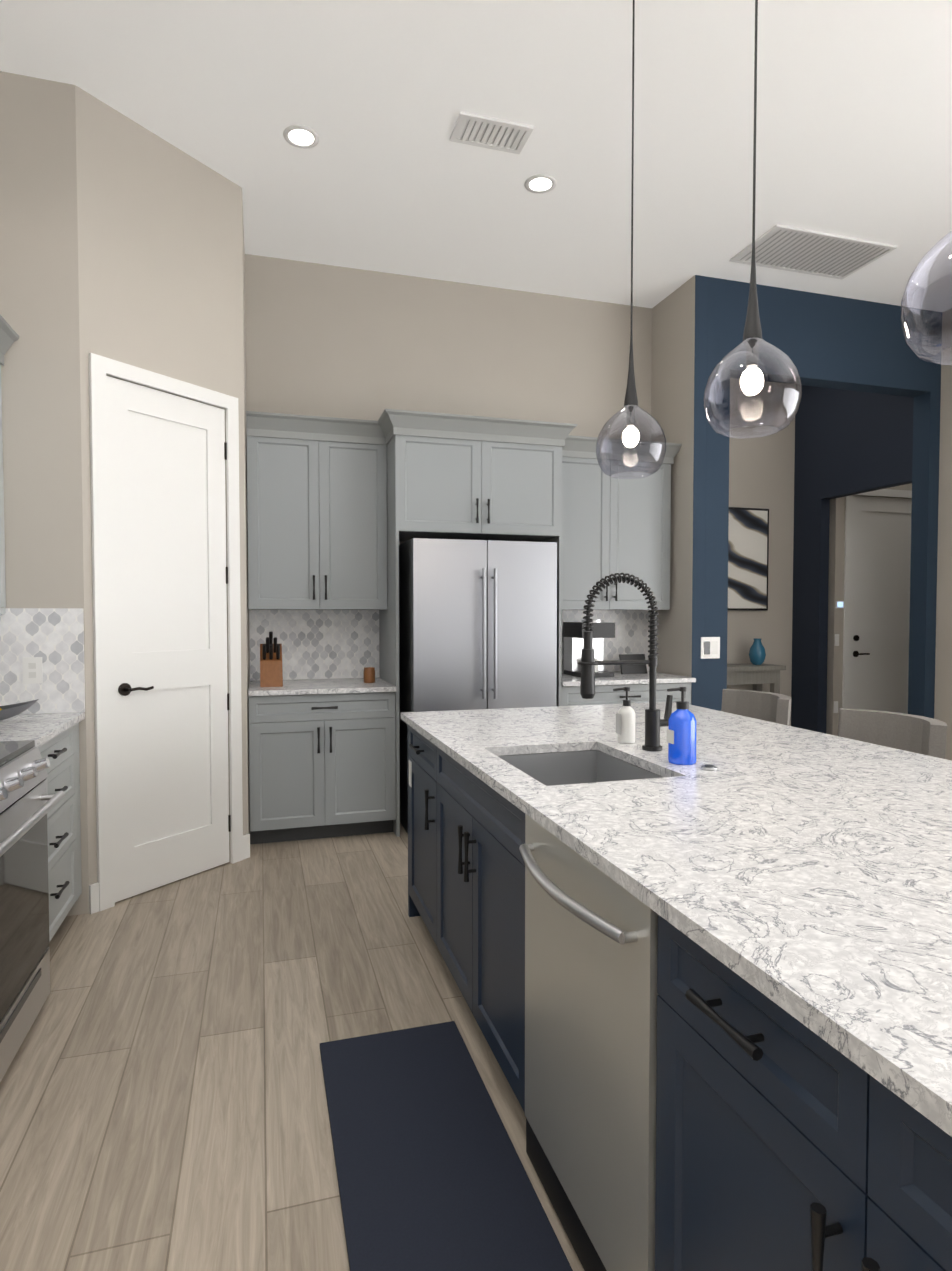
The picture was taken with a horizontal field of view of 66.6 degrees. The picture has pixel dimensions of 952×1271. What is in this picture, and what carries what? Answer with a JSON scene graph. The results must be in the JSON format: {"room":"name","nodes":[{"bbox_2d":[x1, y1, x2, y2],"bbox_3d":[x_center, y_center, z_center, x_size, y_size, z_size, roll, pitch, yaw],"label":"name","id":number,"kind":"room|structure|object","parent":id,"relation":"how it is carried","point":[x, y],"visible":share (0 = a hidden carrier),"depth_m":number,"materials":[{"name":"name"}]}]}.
{"room":"kitchen","nodes":[
{"label":"kitchen","id":0,"kind":"room"},
{"bbox_2d":[0,71,88,915],"bbox_3d":[-2.077,-0.570,3.174,0.656,3.660,0.100,-1,2,-17],"label":"wall","id":1,"kind":"structure","parent":0,"point":[41,407],"depth_m":3.16,"materials":[{"name":"paint"}]},
{"bbox_2d":[0,608,84,713],"bbox_3d":[-2.056,0.113,3.143,0.642,0.463,0.008,-1,2,-17],"label":"backsplash","id":2,"kind":"structure","parent":1,"relation":"attached to","point":[53,638],"depth_m":3.19,"materials":[{"name":"tile"}]},
{"bbox_2d":[22,657,42,683],"bbox_3d":[-1.939,0.153,3.170,0.075,0.115,0.007,-1,2,-17],"label":"outlet","id":3,"kind":"object","parent":2,"relation":"attached to","point":[32,671],"visible":1,"depth_m":3.17,"materials":[{"name":"white plastic"}]},
{"bbox_2d":[75,85,247,884],"bbox_3d":[-1.550,-0.585,3.628,0.100,3.660,0.903,1,2,32],"label":"wall","id":4,"kind":"structure","parent":0,"point":[160,262],"depth_m":3.48,"materials":[{"name":"paint"}]},
{"bbox_2d":[106,376,230,901],"bbox_3d":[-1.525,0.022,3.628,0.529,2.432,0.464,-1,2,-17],"label":"pantry door","id":5,"kind":"structure","parent":4,"relation":"in","point":[167,458],"depth_m":3.60,"materials":[{"name":"white wood"}]},
{"bbox_2d":[89,353,249,913],"bbox_3d":[-1.500,-0.012,3.615,0.017,2.515,0.903,1,2,32],"label":"door frame","id":6,"kind":"structure","parent":4,"relation":"attached to","point":[102,894],"depth_m":3.33,"materials":[{"name":"white wood"}]},
{"bbox_2d":[242,203,249,833],"bbox_3d":[-1.423,-0.607,4.331,0.100,3.660,0.754,-1,2,-17],"label":"wall","id":7,"kind":"structure","parent":0,"point":[245,453],"depth_m":4.28,"materials":[{"name":"paint"}]},
{"bbox_2d":[0,823,584,1270],"bbox_3d":[2.376,1.341,2.210,9.010,0.100,9.600,-1,2,-17],"label":"floor","id":8,"kind":"structure","parent":0,"point":[162,1099],"depth_m":2.20,"materials":[{"name":"brown wood"}]},
{"bbox_2d":[0,740,64,1081],"bbox_3d":[-1.661,0.821,2.047,0.756,0.950,0.752,-1,2,-17],"label":"range","id":9,"kind":"object","parent":8,"relation":"on","point":[26,806],"visible":1,"depth_m":2.23,"materials":[{"name":"silver metal"}]},
{"bbox_2d":[38,723,81,941],"bbox_3d":[-1.946,0.832,2.732,0.625,0.884,0.706,-1,2,-17],"label":"base cabinet","id":10,"kind":"object","parent":8,"relation":"on","point":[60,751],"depth_m":2.98,"materials":[{"name":"grey wood"}]},
{"bbox_2d":[0,712,84,746],"bbox_3d":[-1.651,0.404,1.770,0.650,0.029,2.884,-1,2,-17],"label":"countertop","id":11,"kind":"structure","parent":10,"relation":"on","point":[40,729],"depth_m":2.86,"materials":[{"name":"stone"}]},
{"bbox_2d":[0,699,38,720],"bbox_3d":[-2.003,0.295,2.889,0.440,0.115,0.201,-1,2,-17],"label":"lemon bowl","id":12,"kind":"object","parent":11,"relation":"on","point":[9,711],"visible":1,"depth_m":2.93,"materials":[{"name":"grey metal"}]},
{"bbox_2d":[249,692,395,843],"bbox_3d":[-0.981,0.774,4.570,0.848,0.884,0.625,-1,2,-17],"label":"base cabinet","id":13,"kind":"object","parent":8,"relation":"on","point":[322,765],"depth_m":4.27,"materials":[{"name":"grey wood"}]},
{"bbox_2d":[320,1021,572,1270],"bbox_3d":[-0.142,1.293,1.862,0.435,0.015,0.970,-1,2,-17],"label":"kitchen mat","id":14,"kind":"object","parent":8,"relation":"on","point":[432,1175],"visible":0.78,"depth_m":1.77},
{"bbox_2d":[408,725,512,935],"bbox_3d":[0.217,0.820,3.115,0.925,0.884,0.556,-1,2,-17],"label":"base cabinet","id":15,"kind":"object","parent":8,"relation":"on","point":[440,784],"depth_m":2.87,"materials":[{"name":"blue wood"}]},
{"bbox_2d":[409,760,411,786],"bbox_3d":[-0.289,0.605,3.179,0.003,0.110,0.050,-1,2,-17],"label":"outlet","id":16,"kind":"object","parent":15,"relation":"attached to","point":[410,773],"visible":1,"depth_m":3.17,"materials":[{"name":"white"}]},
{"bbox_2d":[401,702,951,1136],"bbox_3d":[0.765,0.397,1.978,1.395,0.029,3.030,-1,2,-17],"label":"countertop","id":17,"kind":"structure","parent":15,"relation":"on","point":[803,876],"depth_m":1.36,"materials":[{"name":"stone"}]},
{"bbox_2d":[498,750,662,785],"bbox_3d":[0.299,0.521,2.188,0.434,0.227,0.574,-1,2,-17],"label":"sink basin","id":18,"kind":"object","parent":17,"relation":"in","point":[568,767],"depth_m":2.46,"materials":[{"name":"silver metal"}]},
{"bbox_2d":[613,687,635,743],"bbox_3d":[0.507,0.271,2.482,0.080,0.190,0.059,-1,2,-17],"label":"soap dispenser","id":19,"kind":"object","parent":17,"relation":"on","point":[625,721],"visible":1,"depth_m":2.46,"materials":[{"name":"white plastic"}]},
{"bbox_2d":[578,572,672,750],"bbox_3d":[0.479,0.085,2.316,0.330,0.572,0.064,-1,2,-17],"label":"faucet","id":20,"kind":"object","parent":17,"relation":"on","point":[654,722],"visible":1,"depth_m":2.32,"materials":[{"name":"black metal"}]},
{"bbox_2d":[666,687,695,764],"bbox_3d":[0.606,0.264,2.146,0.090,0.224,0.079,-1,2,-17],"label":"soap bottle","id":21,"kind":"object","parent":17,"relation":"on","point":[681,735],"visible":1,"depth_m":2.12,"materials":[{"name":"blue glass"}]},
{"bbox_2d":[701,764,716,769],"bbox_3d":[0.664,0.374,2.062,0.044,0.010,0.044,-1,2,-17],"label":"button","id":22,"kind":"object","parent":17,"relation":"on","point":[708,767],"visible":0.96,"depth_m":2.05,"materials":[{"name":"silver metal"}]},
{"bbox_2d":[399,538,556,832],"bbox_3d":[-0.038,0.312,4.695,0.895,1.780,0.861,-1,2,-17],"label":"fridge","id":23,"kind":"object","parent":8,"relation":"on","point":[477,624],"visible":0.69,"depth_m":4.33,"materials":[{"name":"silver metal"}]},
{"bbox_2d":[432,805,524,1111],"bbox_3d":[0.433,0.985,2.393,0.925,0.599,0.960,-1,2,-17],"label":"base cabinet","id":24,"kind":"object","parent":8,"relation":"on","point":[478,864],"depth_m":2.13,"materials":[{"name":"blue wood"}]},
{"bbox_2d":[562,682,690,705],"bbox_3d":[0.924,0.756,5.136,0.958,0.884,0.625,-1,2,-17],"label":"base cabinet","id":25,"kind":"object","parent":8,"relation":"on","point":[638,693],"depth_m":4.81,"materials":[{"name":"grey wood"}]},
{"bbox_2d":[248,671,695,695],"bbox_3d":[0.011,0.307,4.837,2.910,0.029,0.650,-1,2,-17],"label":"countertop","id":26,"kind":"structure","parent":25,"relation":"on","point":[322,686],"depth_m":4.55,"materials":[{"name":"stone"}]},
{"bbox_2d":[260,632,282,686],"bbox_3d":[-1.251,0.140,4.428,0.130,0.329,0.210,-1,2,-17],"label":"knife block","id":27,"kind":"object","parent":26,"relation":"on","point":[271,672],"visible":1,"depth_m":4.38,"materials":[{"name":"brown wood"}]},
{"bbox_2d":[364,667,374,682],"bbox_3d":[-0.678,0.251,4.608,0.074,0.095,0.074,-1,2,-17],"label":"candle jar","id":28,"kind":"object","parent":26,"relation":"on","point":[369,674],"visible":1,"depth_m":4.58,"materials":[{"name":"brown glass"}]},
{"bbox_2d":[563,620,614,676],"bbox_3d":[0.795,0.085,5.124,0.250,0.395,0.320,-1,2,-17],"label":"coffee maker","id":29,"kind":"object","parent":26,"relation":"on","point":[573,634],"visible":0.62,"depth_m":5.11,"materials":[{"name":"black"}]},
{"bbox_2d":[619,654,646,673],"bbox_3d":[1.145,0.207,5.284,0.200,0.140,0.060,-1,2,-17],"label":"sign plaque","id":30,"kind":"object","parent":26,"relation":"on","point":[635,669],"visible":0.71,"depth_m":5.27,"materials":[{"name":"black"}]},
{"bbox_2d":[721,689,790,725],"bbox_3d":[1.263,0.767,3.510,0.427,0.966,0.491,-1,2,-17],"label":"bar stool","id":31,"kind":"object","parent":8,"relation":"on","point":[770,707],"visible":0.08,"depth_m":3.59,"materials":[{"name":"fabric"}]},
{"bbox_2d":[727,663,785,693],"bbox_3d":[2.273,0.712,6.595,1.000,0.880,0.360,-1,2,-17],"label":"console table","id":32,"kind":"object","parent":8,"relation":"on","point":[757,676],"visible":0.31,"depth_m":6.50,"materials":[{"name":"grey wood"}]},
{"bbox_2d":[749,638,765,664],"bbox_3d":[2.589,0.149,6.672,0.150,0.240,0.150,-1,2,-17],"label":"vase","id":33,"kind":"object","parent":32,"relation":"on","point":[757,654],"visible":1,"depth_m":6.63,"materials":[{"name":"blue ceramic"}]},
{"bbox_2d":[655,915,951,1270],"bbox_3d":[0.871,0.889,0.915,0.925,0.884,0.896,-1,2,-17],"label":"base cabinet","id":34,"kind":"object","parent":8,"relation":"on","point":[786,1141],"depth_m":0.94,"materials":[{"name":"blue wood"}]},
{"bbox_2d":[519,814,657,1270],"bbox_3d":[0.473,0.865,1.582,0.697,0.852,0.594,-1,2,-17],"label":"dishwasher","id":35,"kind":"object","parent":34,"relation":"in","point":[591,941],"visible":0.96,"depth_m":1.43,"materials":[{"name":"silver metal"}]},
{"bbox_2d":[838,708,946,758],"bbox_3d":[1.488,0.791,2.753,0.427,0.966,0.491,-1,2,-17],"label":"bar stool","id":36,"kind":"object","parent":8,"relation":"on","point":[923,735],"visible":0.06,"depth_m":2.82,"materials":[{"name":"fabric"}]},
{"bbox_2d":[245,254,651,682],"bbox_3d":[-0.739,-0.627,4.979,4.490,3.660,0.100,-1,2,-17],"label":"wall","id":37,"kind":"structure","parent":0,"point":[323,340],"depth_m":5.01,"materials":[{"name":"paint"}]},
{"bbox_2d":[247,429,321,609],"bbox_3d":[-1.223,-0.700,4.595,0.424,1.070,0.350,-1,2,-17],"label":"upper cabinet","id":38,"kind":"object","parent":37,"relation":"attached to","point":[284,466],"depth_m":4.43,"materials":[{"name":"grey wood"}]},
{"bbox_2d":[322,433,389,612],"bbox_3d":[-0.817,-0.704,4.716,0.424,1.070,0.350,-1,2,-17],"label":"upper cabinet","id":39,"kind":"object","parent":37,"relation":"attached to","point":[338,509],"depth_m":4.56,"materials":[{"name":"grey wood"}]},
{"bbox_2d":[386,425,485,544],"bbox_3d":[-0.313,-0.939,4.712,0.540,0.600,0.630,-1,2,-17],"label":"upper cabinet","id":40,"kind":"object","parent":37,"relation":"attached to","point":[436,478],"depth_m":4.42,"materials":[{"name":"grey wood"}]},
{"bbox_2d":[249,610,649,680],"bbox_3d":[-0.073,0.050,5.139,2.925,0.463,0.008,-1,2,-17],"label":"backsplash","id":41,"kind":"structure","parent":37,"relation":"attached to","point":[326,644],"depth_m":4.88,"materials":[{"name":"tile"}]},
{"bbox_2d":[474,433,565,541],"bbox_3d":[0.205,-0.944,4.866,0.540,0.600,0.630,-1,2,-17],"label":"upper cabinet","id":42,"kind":"object","parent":37,"relation":"attached to","point":[526,476],"depth_m":4.58,"materials":[{"name":"grey wood"}]},
{"bbox_2d":[542,449,613,612],"bbox_3d":[0.655,-0.718,5.153,0.479,1.070,0.350,-1,2,-17],"label":"upper cabinet","id":43,"kind":"object","parent":37,"relation":"attached to","point":[585,556],"depth_m":5.01,"materials":[{"name":"grey wood"}]},
{"bbox_2d":[614,453,673,609],"bbox_3d":[1.114,-0.722,5.289,0.479,1.070,0.350,-1,2,-17],"label":"upper cabinet","id":44,"kind":"object","parent":37,"relation":"attached to","point":[642,506],"depth_m":5.13,"materials":[{"name":"grey wood"}]},
{"bbox_2d":[0,0,951,311],"bbox_3d":[2.376,-2.417,2.091,9.010,0.100,9.600,-1,2,-17],"label":"ceiling","id":45,"kind":"structure","parent":0,"point":[852,126],"depth_m":3.40,"materials":[{"name":"white paint"}]},
{"bbox_2d":[283,125,318,148],"bbox_3d":[-0.844,-2.408,3.503,0.170,0.006,0.170,-1,2,-17],"label":"recessed light","id":46,"kind":"object","parent":45,"relation":"in","point":[302,136],"visible":1,"depth_m":3.50,"materials":[{"name":"white"}]},
{"bbox_2d":[449,111,533,153],"bbox_3d":[0.072,-2.404,3.474,0.360,0.012,0.200,-1,2,-17],"label":"ceiling vent","id":47,"kind":"object","parent":45,"relation":"in","point":[489,132],"visible":0.98,"depth_m":3.46,"materials":[{"name":"white metal"}]},
{"bbox_2d":[525,174,555,193],"bbox_3d":[0.345,-2.420,3.888,0.170,0.006,0.170,-1,2,-17],"label":"recessed light","id":48,"kind":"object","parent":45,"relation":"in","point":[541,183],"visible":1,"depth_m":3.88,"materials":[{"name":"white"}]},
{"bbox_2d":[596,0,665,478],"bbox_3d":[0.560,-1.481,2.599,0.250,1.802,0.250,-1,2,-17],"label":"pendant light","id":49,"kind":"object","parent":45,"relation":"hanging from","point":[630,436],"visible":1,"depth_m":2.61,"materials":[{"name":"clear glass"}]},
{"bbox_2d":[704,0,801,438],"bbox_3d":[0.752,-1.458,1.952,0.250,1.807,0.250,-1,2,-17],"label":"pendant light","id":50,"kind":"object","parent":45,"relation":"hanging from","point":[752,380],"visible":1,"depth_m":1.96,"materials":[{"name":"clear glass"}]},
{"bbox_2d":[729,224,896,279],"bbox_3d":[2.147,-2.441,4.637,0.900,0.012,0.450,-1,2,-17],"label":"ceiling vent","id":51,"kind":"object","parent":45,"relation":"in","point":[792,249],"visible":0.98,"depth_m":4.61,"materials":[{"name":"white metal"}]},
{"bbox_2d":[900,230,951,364],"bbox_3d":[0.937,-1.436,1.329,0.250,1.812,0.250,-1,2,-17],"label":"pendant light","id":52,"kind":"object","parent":45,"relation":"hanging from","point":[909,341],"visible":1,"depth_m":1.42,"materials":[{"name":"clear glass"}]},
{"bbox_2d":[650,275,694,682],"bbox_3d":[1.460,-0.637,5.284,0.100,3.660,0.567,-1,2,-17],"label":"wall","id":53,"kind":"structure","parent":0,"point":[673,356],"depth_m":5.17,"materials":[{"name":"paint"}]},
{"bbox_2d":[727,378,795,725],"bbox_3d":[1.737,-0.680,6.653,3.130,3.660,0.100,-1,2,-17],"label":"wall","id":54,"kind":"structure","parent":0,"point":[761,472],"depth_m":6.90,"materials":[{"name":"paint"}]},
{"bbox_2d":[728,507,768,610],"bbox_3d":[2.308,-0.713,6.749,0.960,0.960,0.038,-1,2,-17],"label":"picture","id":55,"kind":"object","parent":54,"relation":"attached to","point":[748,545],"visible":0.36,"depth_m":6.80,"materials":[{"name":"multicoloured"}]},
{"bbox_2d":[691,275,941,718],"bbox_3d":[2.561,-0.640,5.391,2.270,3.660,0.150,-1,2,-17],"label":"wall","id":56,"kind":"structure","parent":0,"point":[829,341],"depth_m":5.22,"materials":[{"name":"paint"}]},
{"bbox_2d":[701,637,719,658],"bbox_3d":[1.634,0.086,5.054,0.150,0.150,0.009,-1,2,-17],"label":"light switch","id":57,"kind":"object","parent":56,"relation":"attached to","point":[710,647],"visible":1,"depth_m":5.05,"materials":[{"name":"white plastic"}]},
{"bbox_2d":[791,385,913,733],"bbox_3d":[3.295,-0.671,6.376,0.100,3.660,1.320,-1,2,-17],"label":"wall","id":58,"kind":"structure","parent":0,"point":[848,442],"depth_m":6.67,"materials":[{"name":"blue paint"}]},
{"bbox_2d":[826,483,911,735],"bbox_3d":[4.368,-0.694,7.101,2.170,3.660,0.100,-1,2,-17],"label":"wall","id":59,"kind":"structure","parent":0,"point":[835,594],"depth_m":6.79,"materials":[{"name":"paint"}]},
{"bbox_2d":[833,701,837,712],"bbox_3d":[3.370,0.671,6.789,0.045,0.110,0.009,-1,2,-17],"label":"outlet","id":60,"kind":"object","parent":59,"relation":"attached to","point":[835,710],"depth_m":6.78,"materials":[{"name":"white plastic"}]},
{"bbox_2d":[834,634,838,645],"bbox_3d":[3.370,0.042,6.769,0.045,0.110,0.009,-1,2,-17],"label":"switch","id":61,"kind":"object","parent":59,"relation":"attached to","point":[836,635],"depth_m":6.76,"materials":[{"name":"white plastic"}]},
{"bbox_2d":[836,601,843,607],"bbox_3d":[3.395,-0.288,6.764,0.085,0.070,0.013,-1,2,-17],"label":"thermostat","id":62,"kind":"object","parent":59,"relation":"attached to","point":[839,604],"depth_m":6.76,"materials":[{"name":"white plastic"}]},
{"bbox_2d":[842,489,911,708],"bbox_3d":[3.920,-0.123,6.925,0.990,2.530,0.014,-1,2,-17],"label":"door frame","id":63,"kind":"structure","parent":59,"relation":"attached to","point":[847,570],"depth_m":6.79,"materials":[{"name":"white wood"}]},
{"bbox_2d":[849,496,911,713],"bbox_3d":[3.917,-0.090,6.934,0.850,2.447,0.100,-1,2,-17],"label":"entry door","id":64,"kind":"structure","parent":59,"relation":"in","point":[880,600],"depth_m":6.93,"materials":[{"name":"white wood"}]},
{"bbox_2d":[934,308,951,760],"bbox_3d":[4.702,-0.533,1.997,0.100,3.660,7.580,-1,2,-17],"label":"wall","id":65,"kind":"structure","parent":0,"point":[943,686],"depth_m":5.55,"materials":[{"name":"paint"}]},
{"bbox_3d":[-1.658,-0.483,0.405,0.120,3.660,8.350,-1,2,-17],"label":"wall","id":66,"kind":"structure","parent":0,"visible":0},
{"bbox_2d":[0,351,5,610],"bbox_3d":[-2.091,-0.641,2.692,0.350,1.070,0.804,-1,2,-17],"label":"upper cabinet","id":67,"kind":"object","parent":66,"relation":"attached to","point":[2,536],"depth_m":3.10,"materials":[{"name":"grey wood"}]}
]}

